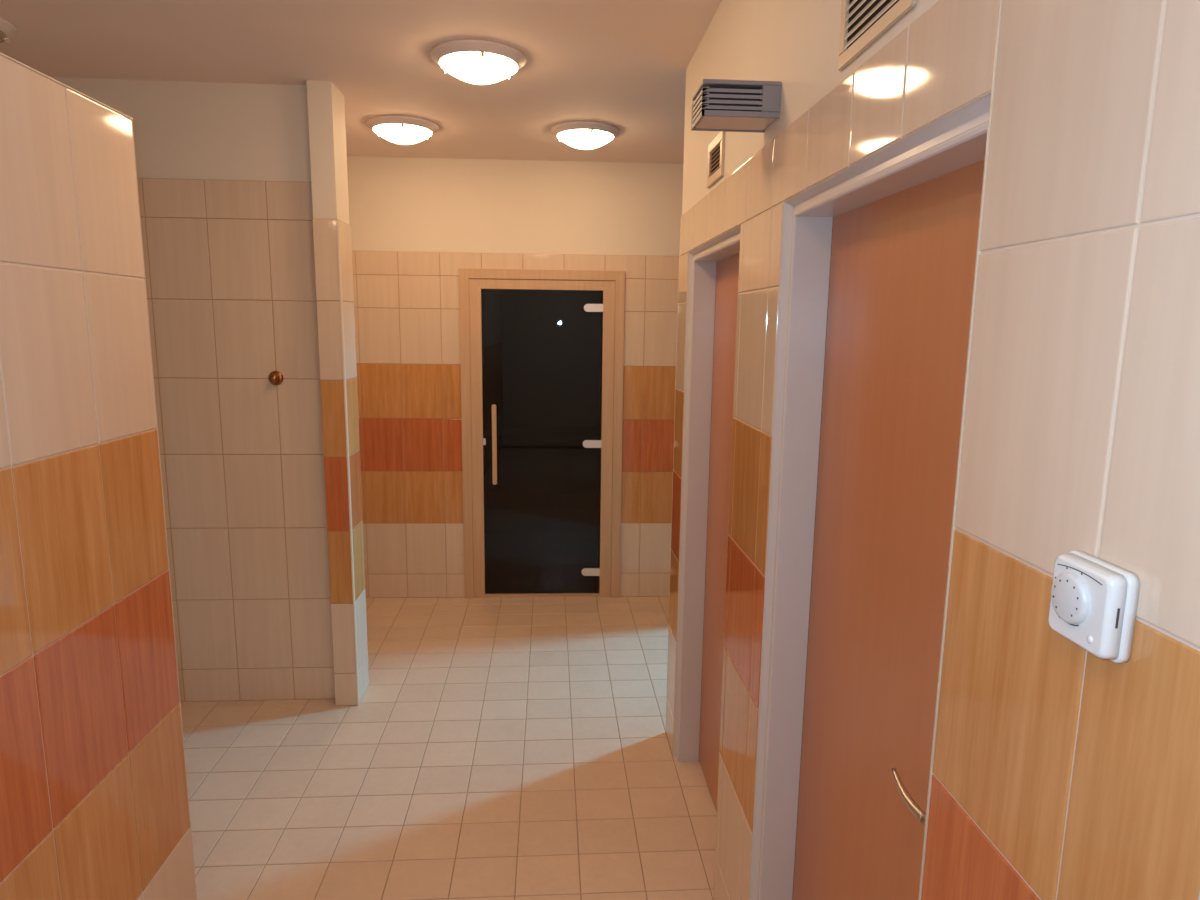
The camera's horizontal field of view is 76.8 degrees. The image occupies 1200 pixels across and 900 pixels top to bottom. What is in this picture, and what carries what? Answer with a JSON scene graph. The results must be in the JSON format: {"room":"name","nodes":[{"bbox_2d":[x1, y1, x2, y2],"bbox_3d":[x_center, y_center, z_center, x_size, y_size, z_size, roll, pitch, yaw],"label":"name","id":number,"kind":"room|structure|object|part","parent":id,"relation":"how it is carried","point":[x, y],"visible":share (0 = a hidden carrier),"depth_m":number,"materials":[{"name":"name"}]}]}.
{"room":"sauna shower room","nodes":[
{"label":"sauna shower room","id":0,"kind":"room"},
{"bbox_2d":[0,55,195,899],"bbox_3d":[-0.967,0.623,0.176,0.120,2.158,3.271,0,9,-4],"label":"wall","id":1,"kind":"structure","parent":0,"point":[94,797],"depth_m":1.44,"materials":[{"name":"tile"}]},
{"bbox_2d":[0,52,132,119],"bbox_3d":[-0.956,-0.444,0.004,0.126,0.003,3.275,0,9,-4],"label":"trim","id":2,"kind":"structure","parent":1,"relation":"attached to","point":[2,54],"depth_m":1.38,"materials":[{"name":"beige plastic"}]},
{"bbox_2d":[131,119,196,899],"bbox_3d":[-1.015,0.358,1.791,0.006,2.158,0.006,0,9,-4],"label":"trim","id":3,"kind":"structure","parent":1,"relation":"attached to","point":[131,119],"depth_m":1.75,"materials":[{"name":"beige plastic"}]},
{"bbox_2d":[51,77,334,701],"bbox_3d":[-2.023,-0.178,3.327,1.640,2.694,0.128,0,9,-4],"label":"wall","id":4,"kind":"structure","parent":0,"point":[223,170],"depth_m":3.27,"materials":[{"name":"brown tile"}]},
{"bbox_2d":[268,371,282,384],"bbox_3d":[-1.403,-0.308,3.257,0.062,0.062,0.048,0,9,-4],"label":"wall hook","id":5,"kind":"object","parent":4,"relation":"attached to","point":[275,377],"visible":1,"depth_m":3.27,"materials":[{"name":"gold metal"}]},
{"bbox_3d":[-1.403,-0.307,3.253,0.039,0.039,0.039,0,9,-4],"label":"knob","id":6,"kind":"part","parent":5,"relation":"part of","materials":[{"name":"gold metal"}]},
{"bbox_2d":[307,80,368,705],"bbox_3d":[-1.152,-0.172,3.356,0.106,2.694,0.204,0,9,-4],"label":"wall pillar","id":7,"kind":"structure","parent":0,"point":[326,104],"depth_m":3.27,"materials":[{"name":"brown tile"}]},
{"bbox_2d":[337,219,359,705],"bbox_3d":[-1.097,0.109,3.304,0.009,2.158,0.009,0,9,-4],"label":"trim","id":8,"kind":"structure","parent":7,"relation":"attached to","point":[338,224],"depth_m":3.29,"materials":[{"name":"beige plastic"}]},
{"bbox_2d":[0,0,721,163],"bbox_3d":[0.205,-1.274,1.480,6.100,0.120,6.500,0,9,-4],"label":"ceiling","id":9,"kind":"structure","parent":0,"point":[622,64],"depth_m":2.75,"materials":[{"name":"paint"}]},
{"bbox_2d":[0,16,17,43],"bbox_3d":[-2.099,-1.356,2.452,0.344,0.088,0.344,0,9,-4],"label":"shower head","id":10,"kind":"object","parent":9,"relation":"attached to","point":[8,30],"visible":1,"depth_m":2.50,"materials":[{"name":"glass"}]},
{"bbox_3d":[-2.099,-1.342,2.454,0.280,0.060,0.280,0,9,-4],"label":"lamp shade","id":11,"kind":"part","parent":10,"relation":"part of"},
{"bbox_2d":[366,115,438,144],"bbox_3d":[-0.966,-1.548,3.709,0.344,0.088,0.344,0,9,-4],"label":"ceiling lamp","id":12,"kind":"object","parent":9,"relation":"attached to","point":[398,129],"visible":1,"depth_m":3.62,"materials":[{"name":"glass"}]},
{"bbox_3d":[-0.966,-1.534,3.711,0.280,0.060,0.280,0,9,-4],"label":"lamp shade","id":13,"kind":"part","parent":12,"relation":"part of","materials":[{"name":"white glass"}]},
{"bbox_2d":[430,39,525,84],"bbox_3d":[-0.440,-1.385,2.754,0.344,0.088,0.344,0,9,-4],"label":"ceiling lamp","id":14,"kind":"object","parent":9,"relation":"attached to","point":[474,61],"visible":1,"depth_m":2.67,"materials":[{"name":"glass"}]},
{"bbox_3d":[-0.441,-1.371,2.757,0.280,0.060,0.280,0,9,-4],"label":"lamp shade","id":15,"kind":"part","parent":14,"relation":"part of","materials":[{"name":"white glass"}]},
{"bbox_2d":[551,121,619,149],"bbox_3d":[-0.073,-1.546,3.768,0.344,0.088,0.344,0,9,-4],"label":"ceiling lamp","id":16,"kind":"object","parent":9,"relation":"attached to","point":[585,135],"visible":1,"depth_m":3.67,"materials":[{"name":"glass"}]},
{"bbox_3d":[-0.073,-1.532,3.770,0.280,0.060,0.280,0,9,-4],"label":"lamp shade","id":17,"kind":"part","parent":16,"relation":"part of","materials":[{"name":"white glass"}]},
{"bbox_2d":[181,567,716,899],"bbox_3d":[0.119,1.373,2.722,6.100,0.120,8.100,0,9,-4],"label":"floor","id":18,"kind":"structure","parent":0,"point":[493,748],"depth_m":2.96,"materials":[{"name":"tile"}]},
{"bbox_2d":[347,156,682,597],"bbox_3d":[-0.496,-0.390,4.738,2.870,2.694,0.140,0,9,-3],"label":"wall","id":19,"kind":"structure","parent":0,"point":[414,222],"depth_m":4.59,"materials":[{"name":"brown tile"}]},
{"bbox_2d":[459,268,624,597],"bbox_3d":[-0.360,-0.072,4.759,0.997,2.064,0.175,0,9,-3],"label":"door","id":20,"kind":"structure","parent":19,"relation":"in","point":[535,377],"depth_m":4.72,"materials":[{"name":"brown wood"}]},
{"bbox_3d":[-0.653,-0.035,4.696,0.028,0.500,0.068,0,9,-3],"label":"handle","id":21,"kind":"part","parent":20,"relation":"part of","materials":[{"name":"brown wood"}]},
{"bbox_3d":[-0.365,-0.023,4.750,0.730,1.924,0.008,0,9,-3],"label":"glass pane","id":22,"kind":"part","parent":20,"relation":"part of","materials":[{"name":"black glass"}]},
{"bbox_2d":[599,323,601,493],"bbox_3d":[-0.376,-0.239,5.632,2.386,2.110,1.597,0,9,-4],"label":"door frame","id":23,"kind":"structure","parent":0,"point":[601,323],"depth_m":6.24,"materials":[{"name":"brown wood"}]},
{"bbox_2d":[666,0,1199,899],"bbox_3d":[0.462,0.099,1.826,0.158,2.694,2.525,0,9,-4],"label":"wall","id":24,"kind":"structure","parent":0,"point":[1062,771],"depth_m":0.78,"materials":[{"name":"tile"}]},
{"bbox_2d":[666,216,680,706],"bbox_3d":[0.300,0.159,3.106,0.006,2.158,0.006,0,9,-4],"label":"trim","id":25,"kind":"structure","parent":24,"relation":"attached to","point":[680,216],"depth_m":3.08,"materials":[{"name":"beige plastic"}]},
{"bbox_2d":[674,225,740,811],"bbox_3d":[0.409,0.329,2.552,0.141,2.004,0.777,0,9,-4],"label":"door","id":26,"kind":"structure","parent":24,"relation":"in","point":[713,269],"depth_m":2.81,"materials":[{"name":"brown wood"}]},
{"bbox_2d":[707,131,724,187],"bbox_3d":[0.354,-0.889,2.318,0.008,0.131,0.207,0,9,-4],"label":"air vent","id":27,"kind":"object","parent":24,"relation":"in","point":[716,148],"visible":0.98,"depth_m":2.30,"materials":[{"name":"white plastic"}]},
{"bbox_2d":[691,79,781,132],"bbox_3d":[0.309,-0.786,1.733,0.176,0.076,0.132,0,9,-4],"label":"air vent","id":28,"kind":"object","parent":24,"relation":"attached to","point":[718,104],"visible":1,"depth_m":1.68,"materials":[{"name":"grey metal"}]},
{"bbox_2d":[695,116,775,130],"bbox_3d":[0.310,-0.756,1.738,0.166,0.009,0.118,0,9,-4],"label":"diffuser","id":29,"kind":"object","parent":28,"relation":"attached to","point":[702,123],"depth_m":1.74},
{"bbox_2d":[750,93,990,899],"bbox_3d":[0.483,0.516,1.416,0.141,2.004,0.789,0,9,-4],"label":"door","id":30,"kind":"structure","parent":24,"relation":"in","point":[879,255],"depth_m":1.45,"materials":[{"name":"brown wood"}]},
{"bbox_3d":[0.496,0.560,1.158,0.060,0.200,0.151,0,9,-4],"label":"handle","id":31,"kind":"part","parent":30,"relation":"part of","materials":[{"name":"silver metal"}]},
{"bbox_2d":[838,0,916,70],"bbox_3d":[0.431,-0.778,1.169,0.007,0.275,0.278,0,9,-4],"label":"air vent","id":32,"kind":"object","parent":24,"relation":"in","point":[863,22],"visible":1,"depth_m":1.22,"materials":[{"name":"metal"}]},
{"bbox_2d":[919,0,1001,899],"bbox_3d":[0.437,0.503,1.012,0.006,2.158,0.006,0,9,-4],"label":"trim","id":33,"kind":"structure","parent":24,"relation":"attached to","point":[1000,1],"depth_m":0.92,"materials":[{"name":"beige plastic"}]},
{"bbox_2d":[1048,550,1139,662],"bbox_3d":[0.442,0.141,0.689,0.030,0.082,0.082,0,9,-4],"label":"thermostat","id":34,"kind":"object","parent":24,"relation":"attached to","point":[1094,600],"visible":1,"depth_m":0.67,"materials":[{"name":"white plastic"}]}
]}

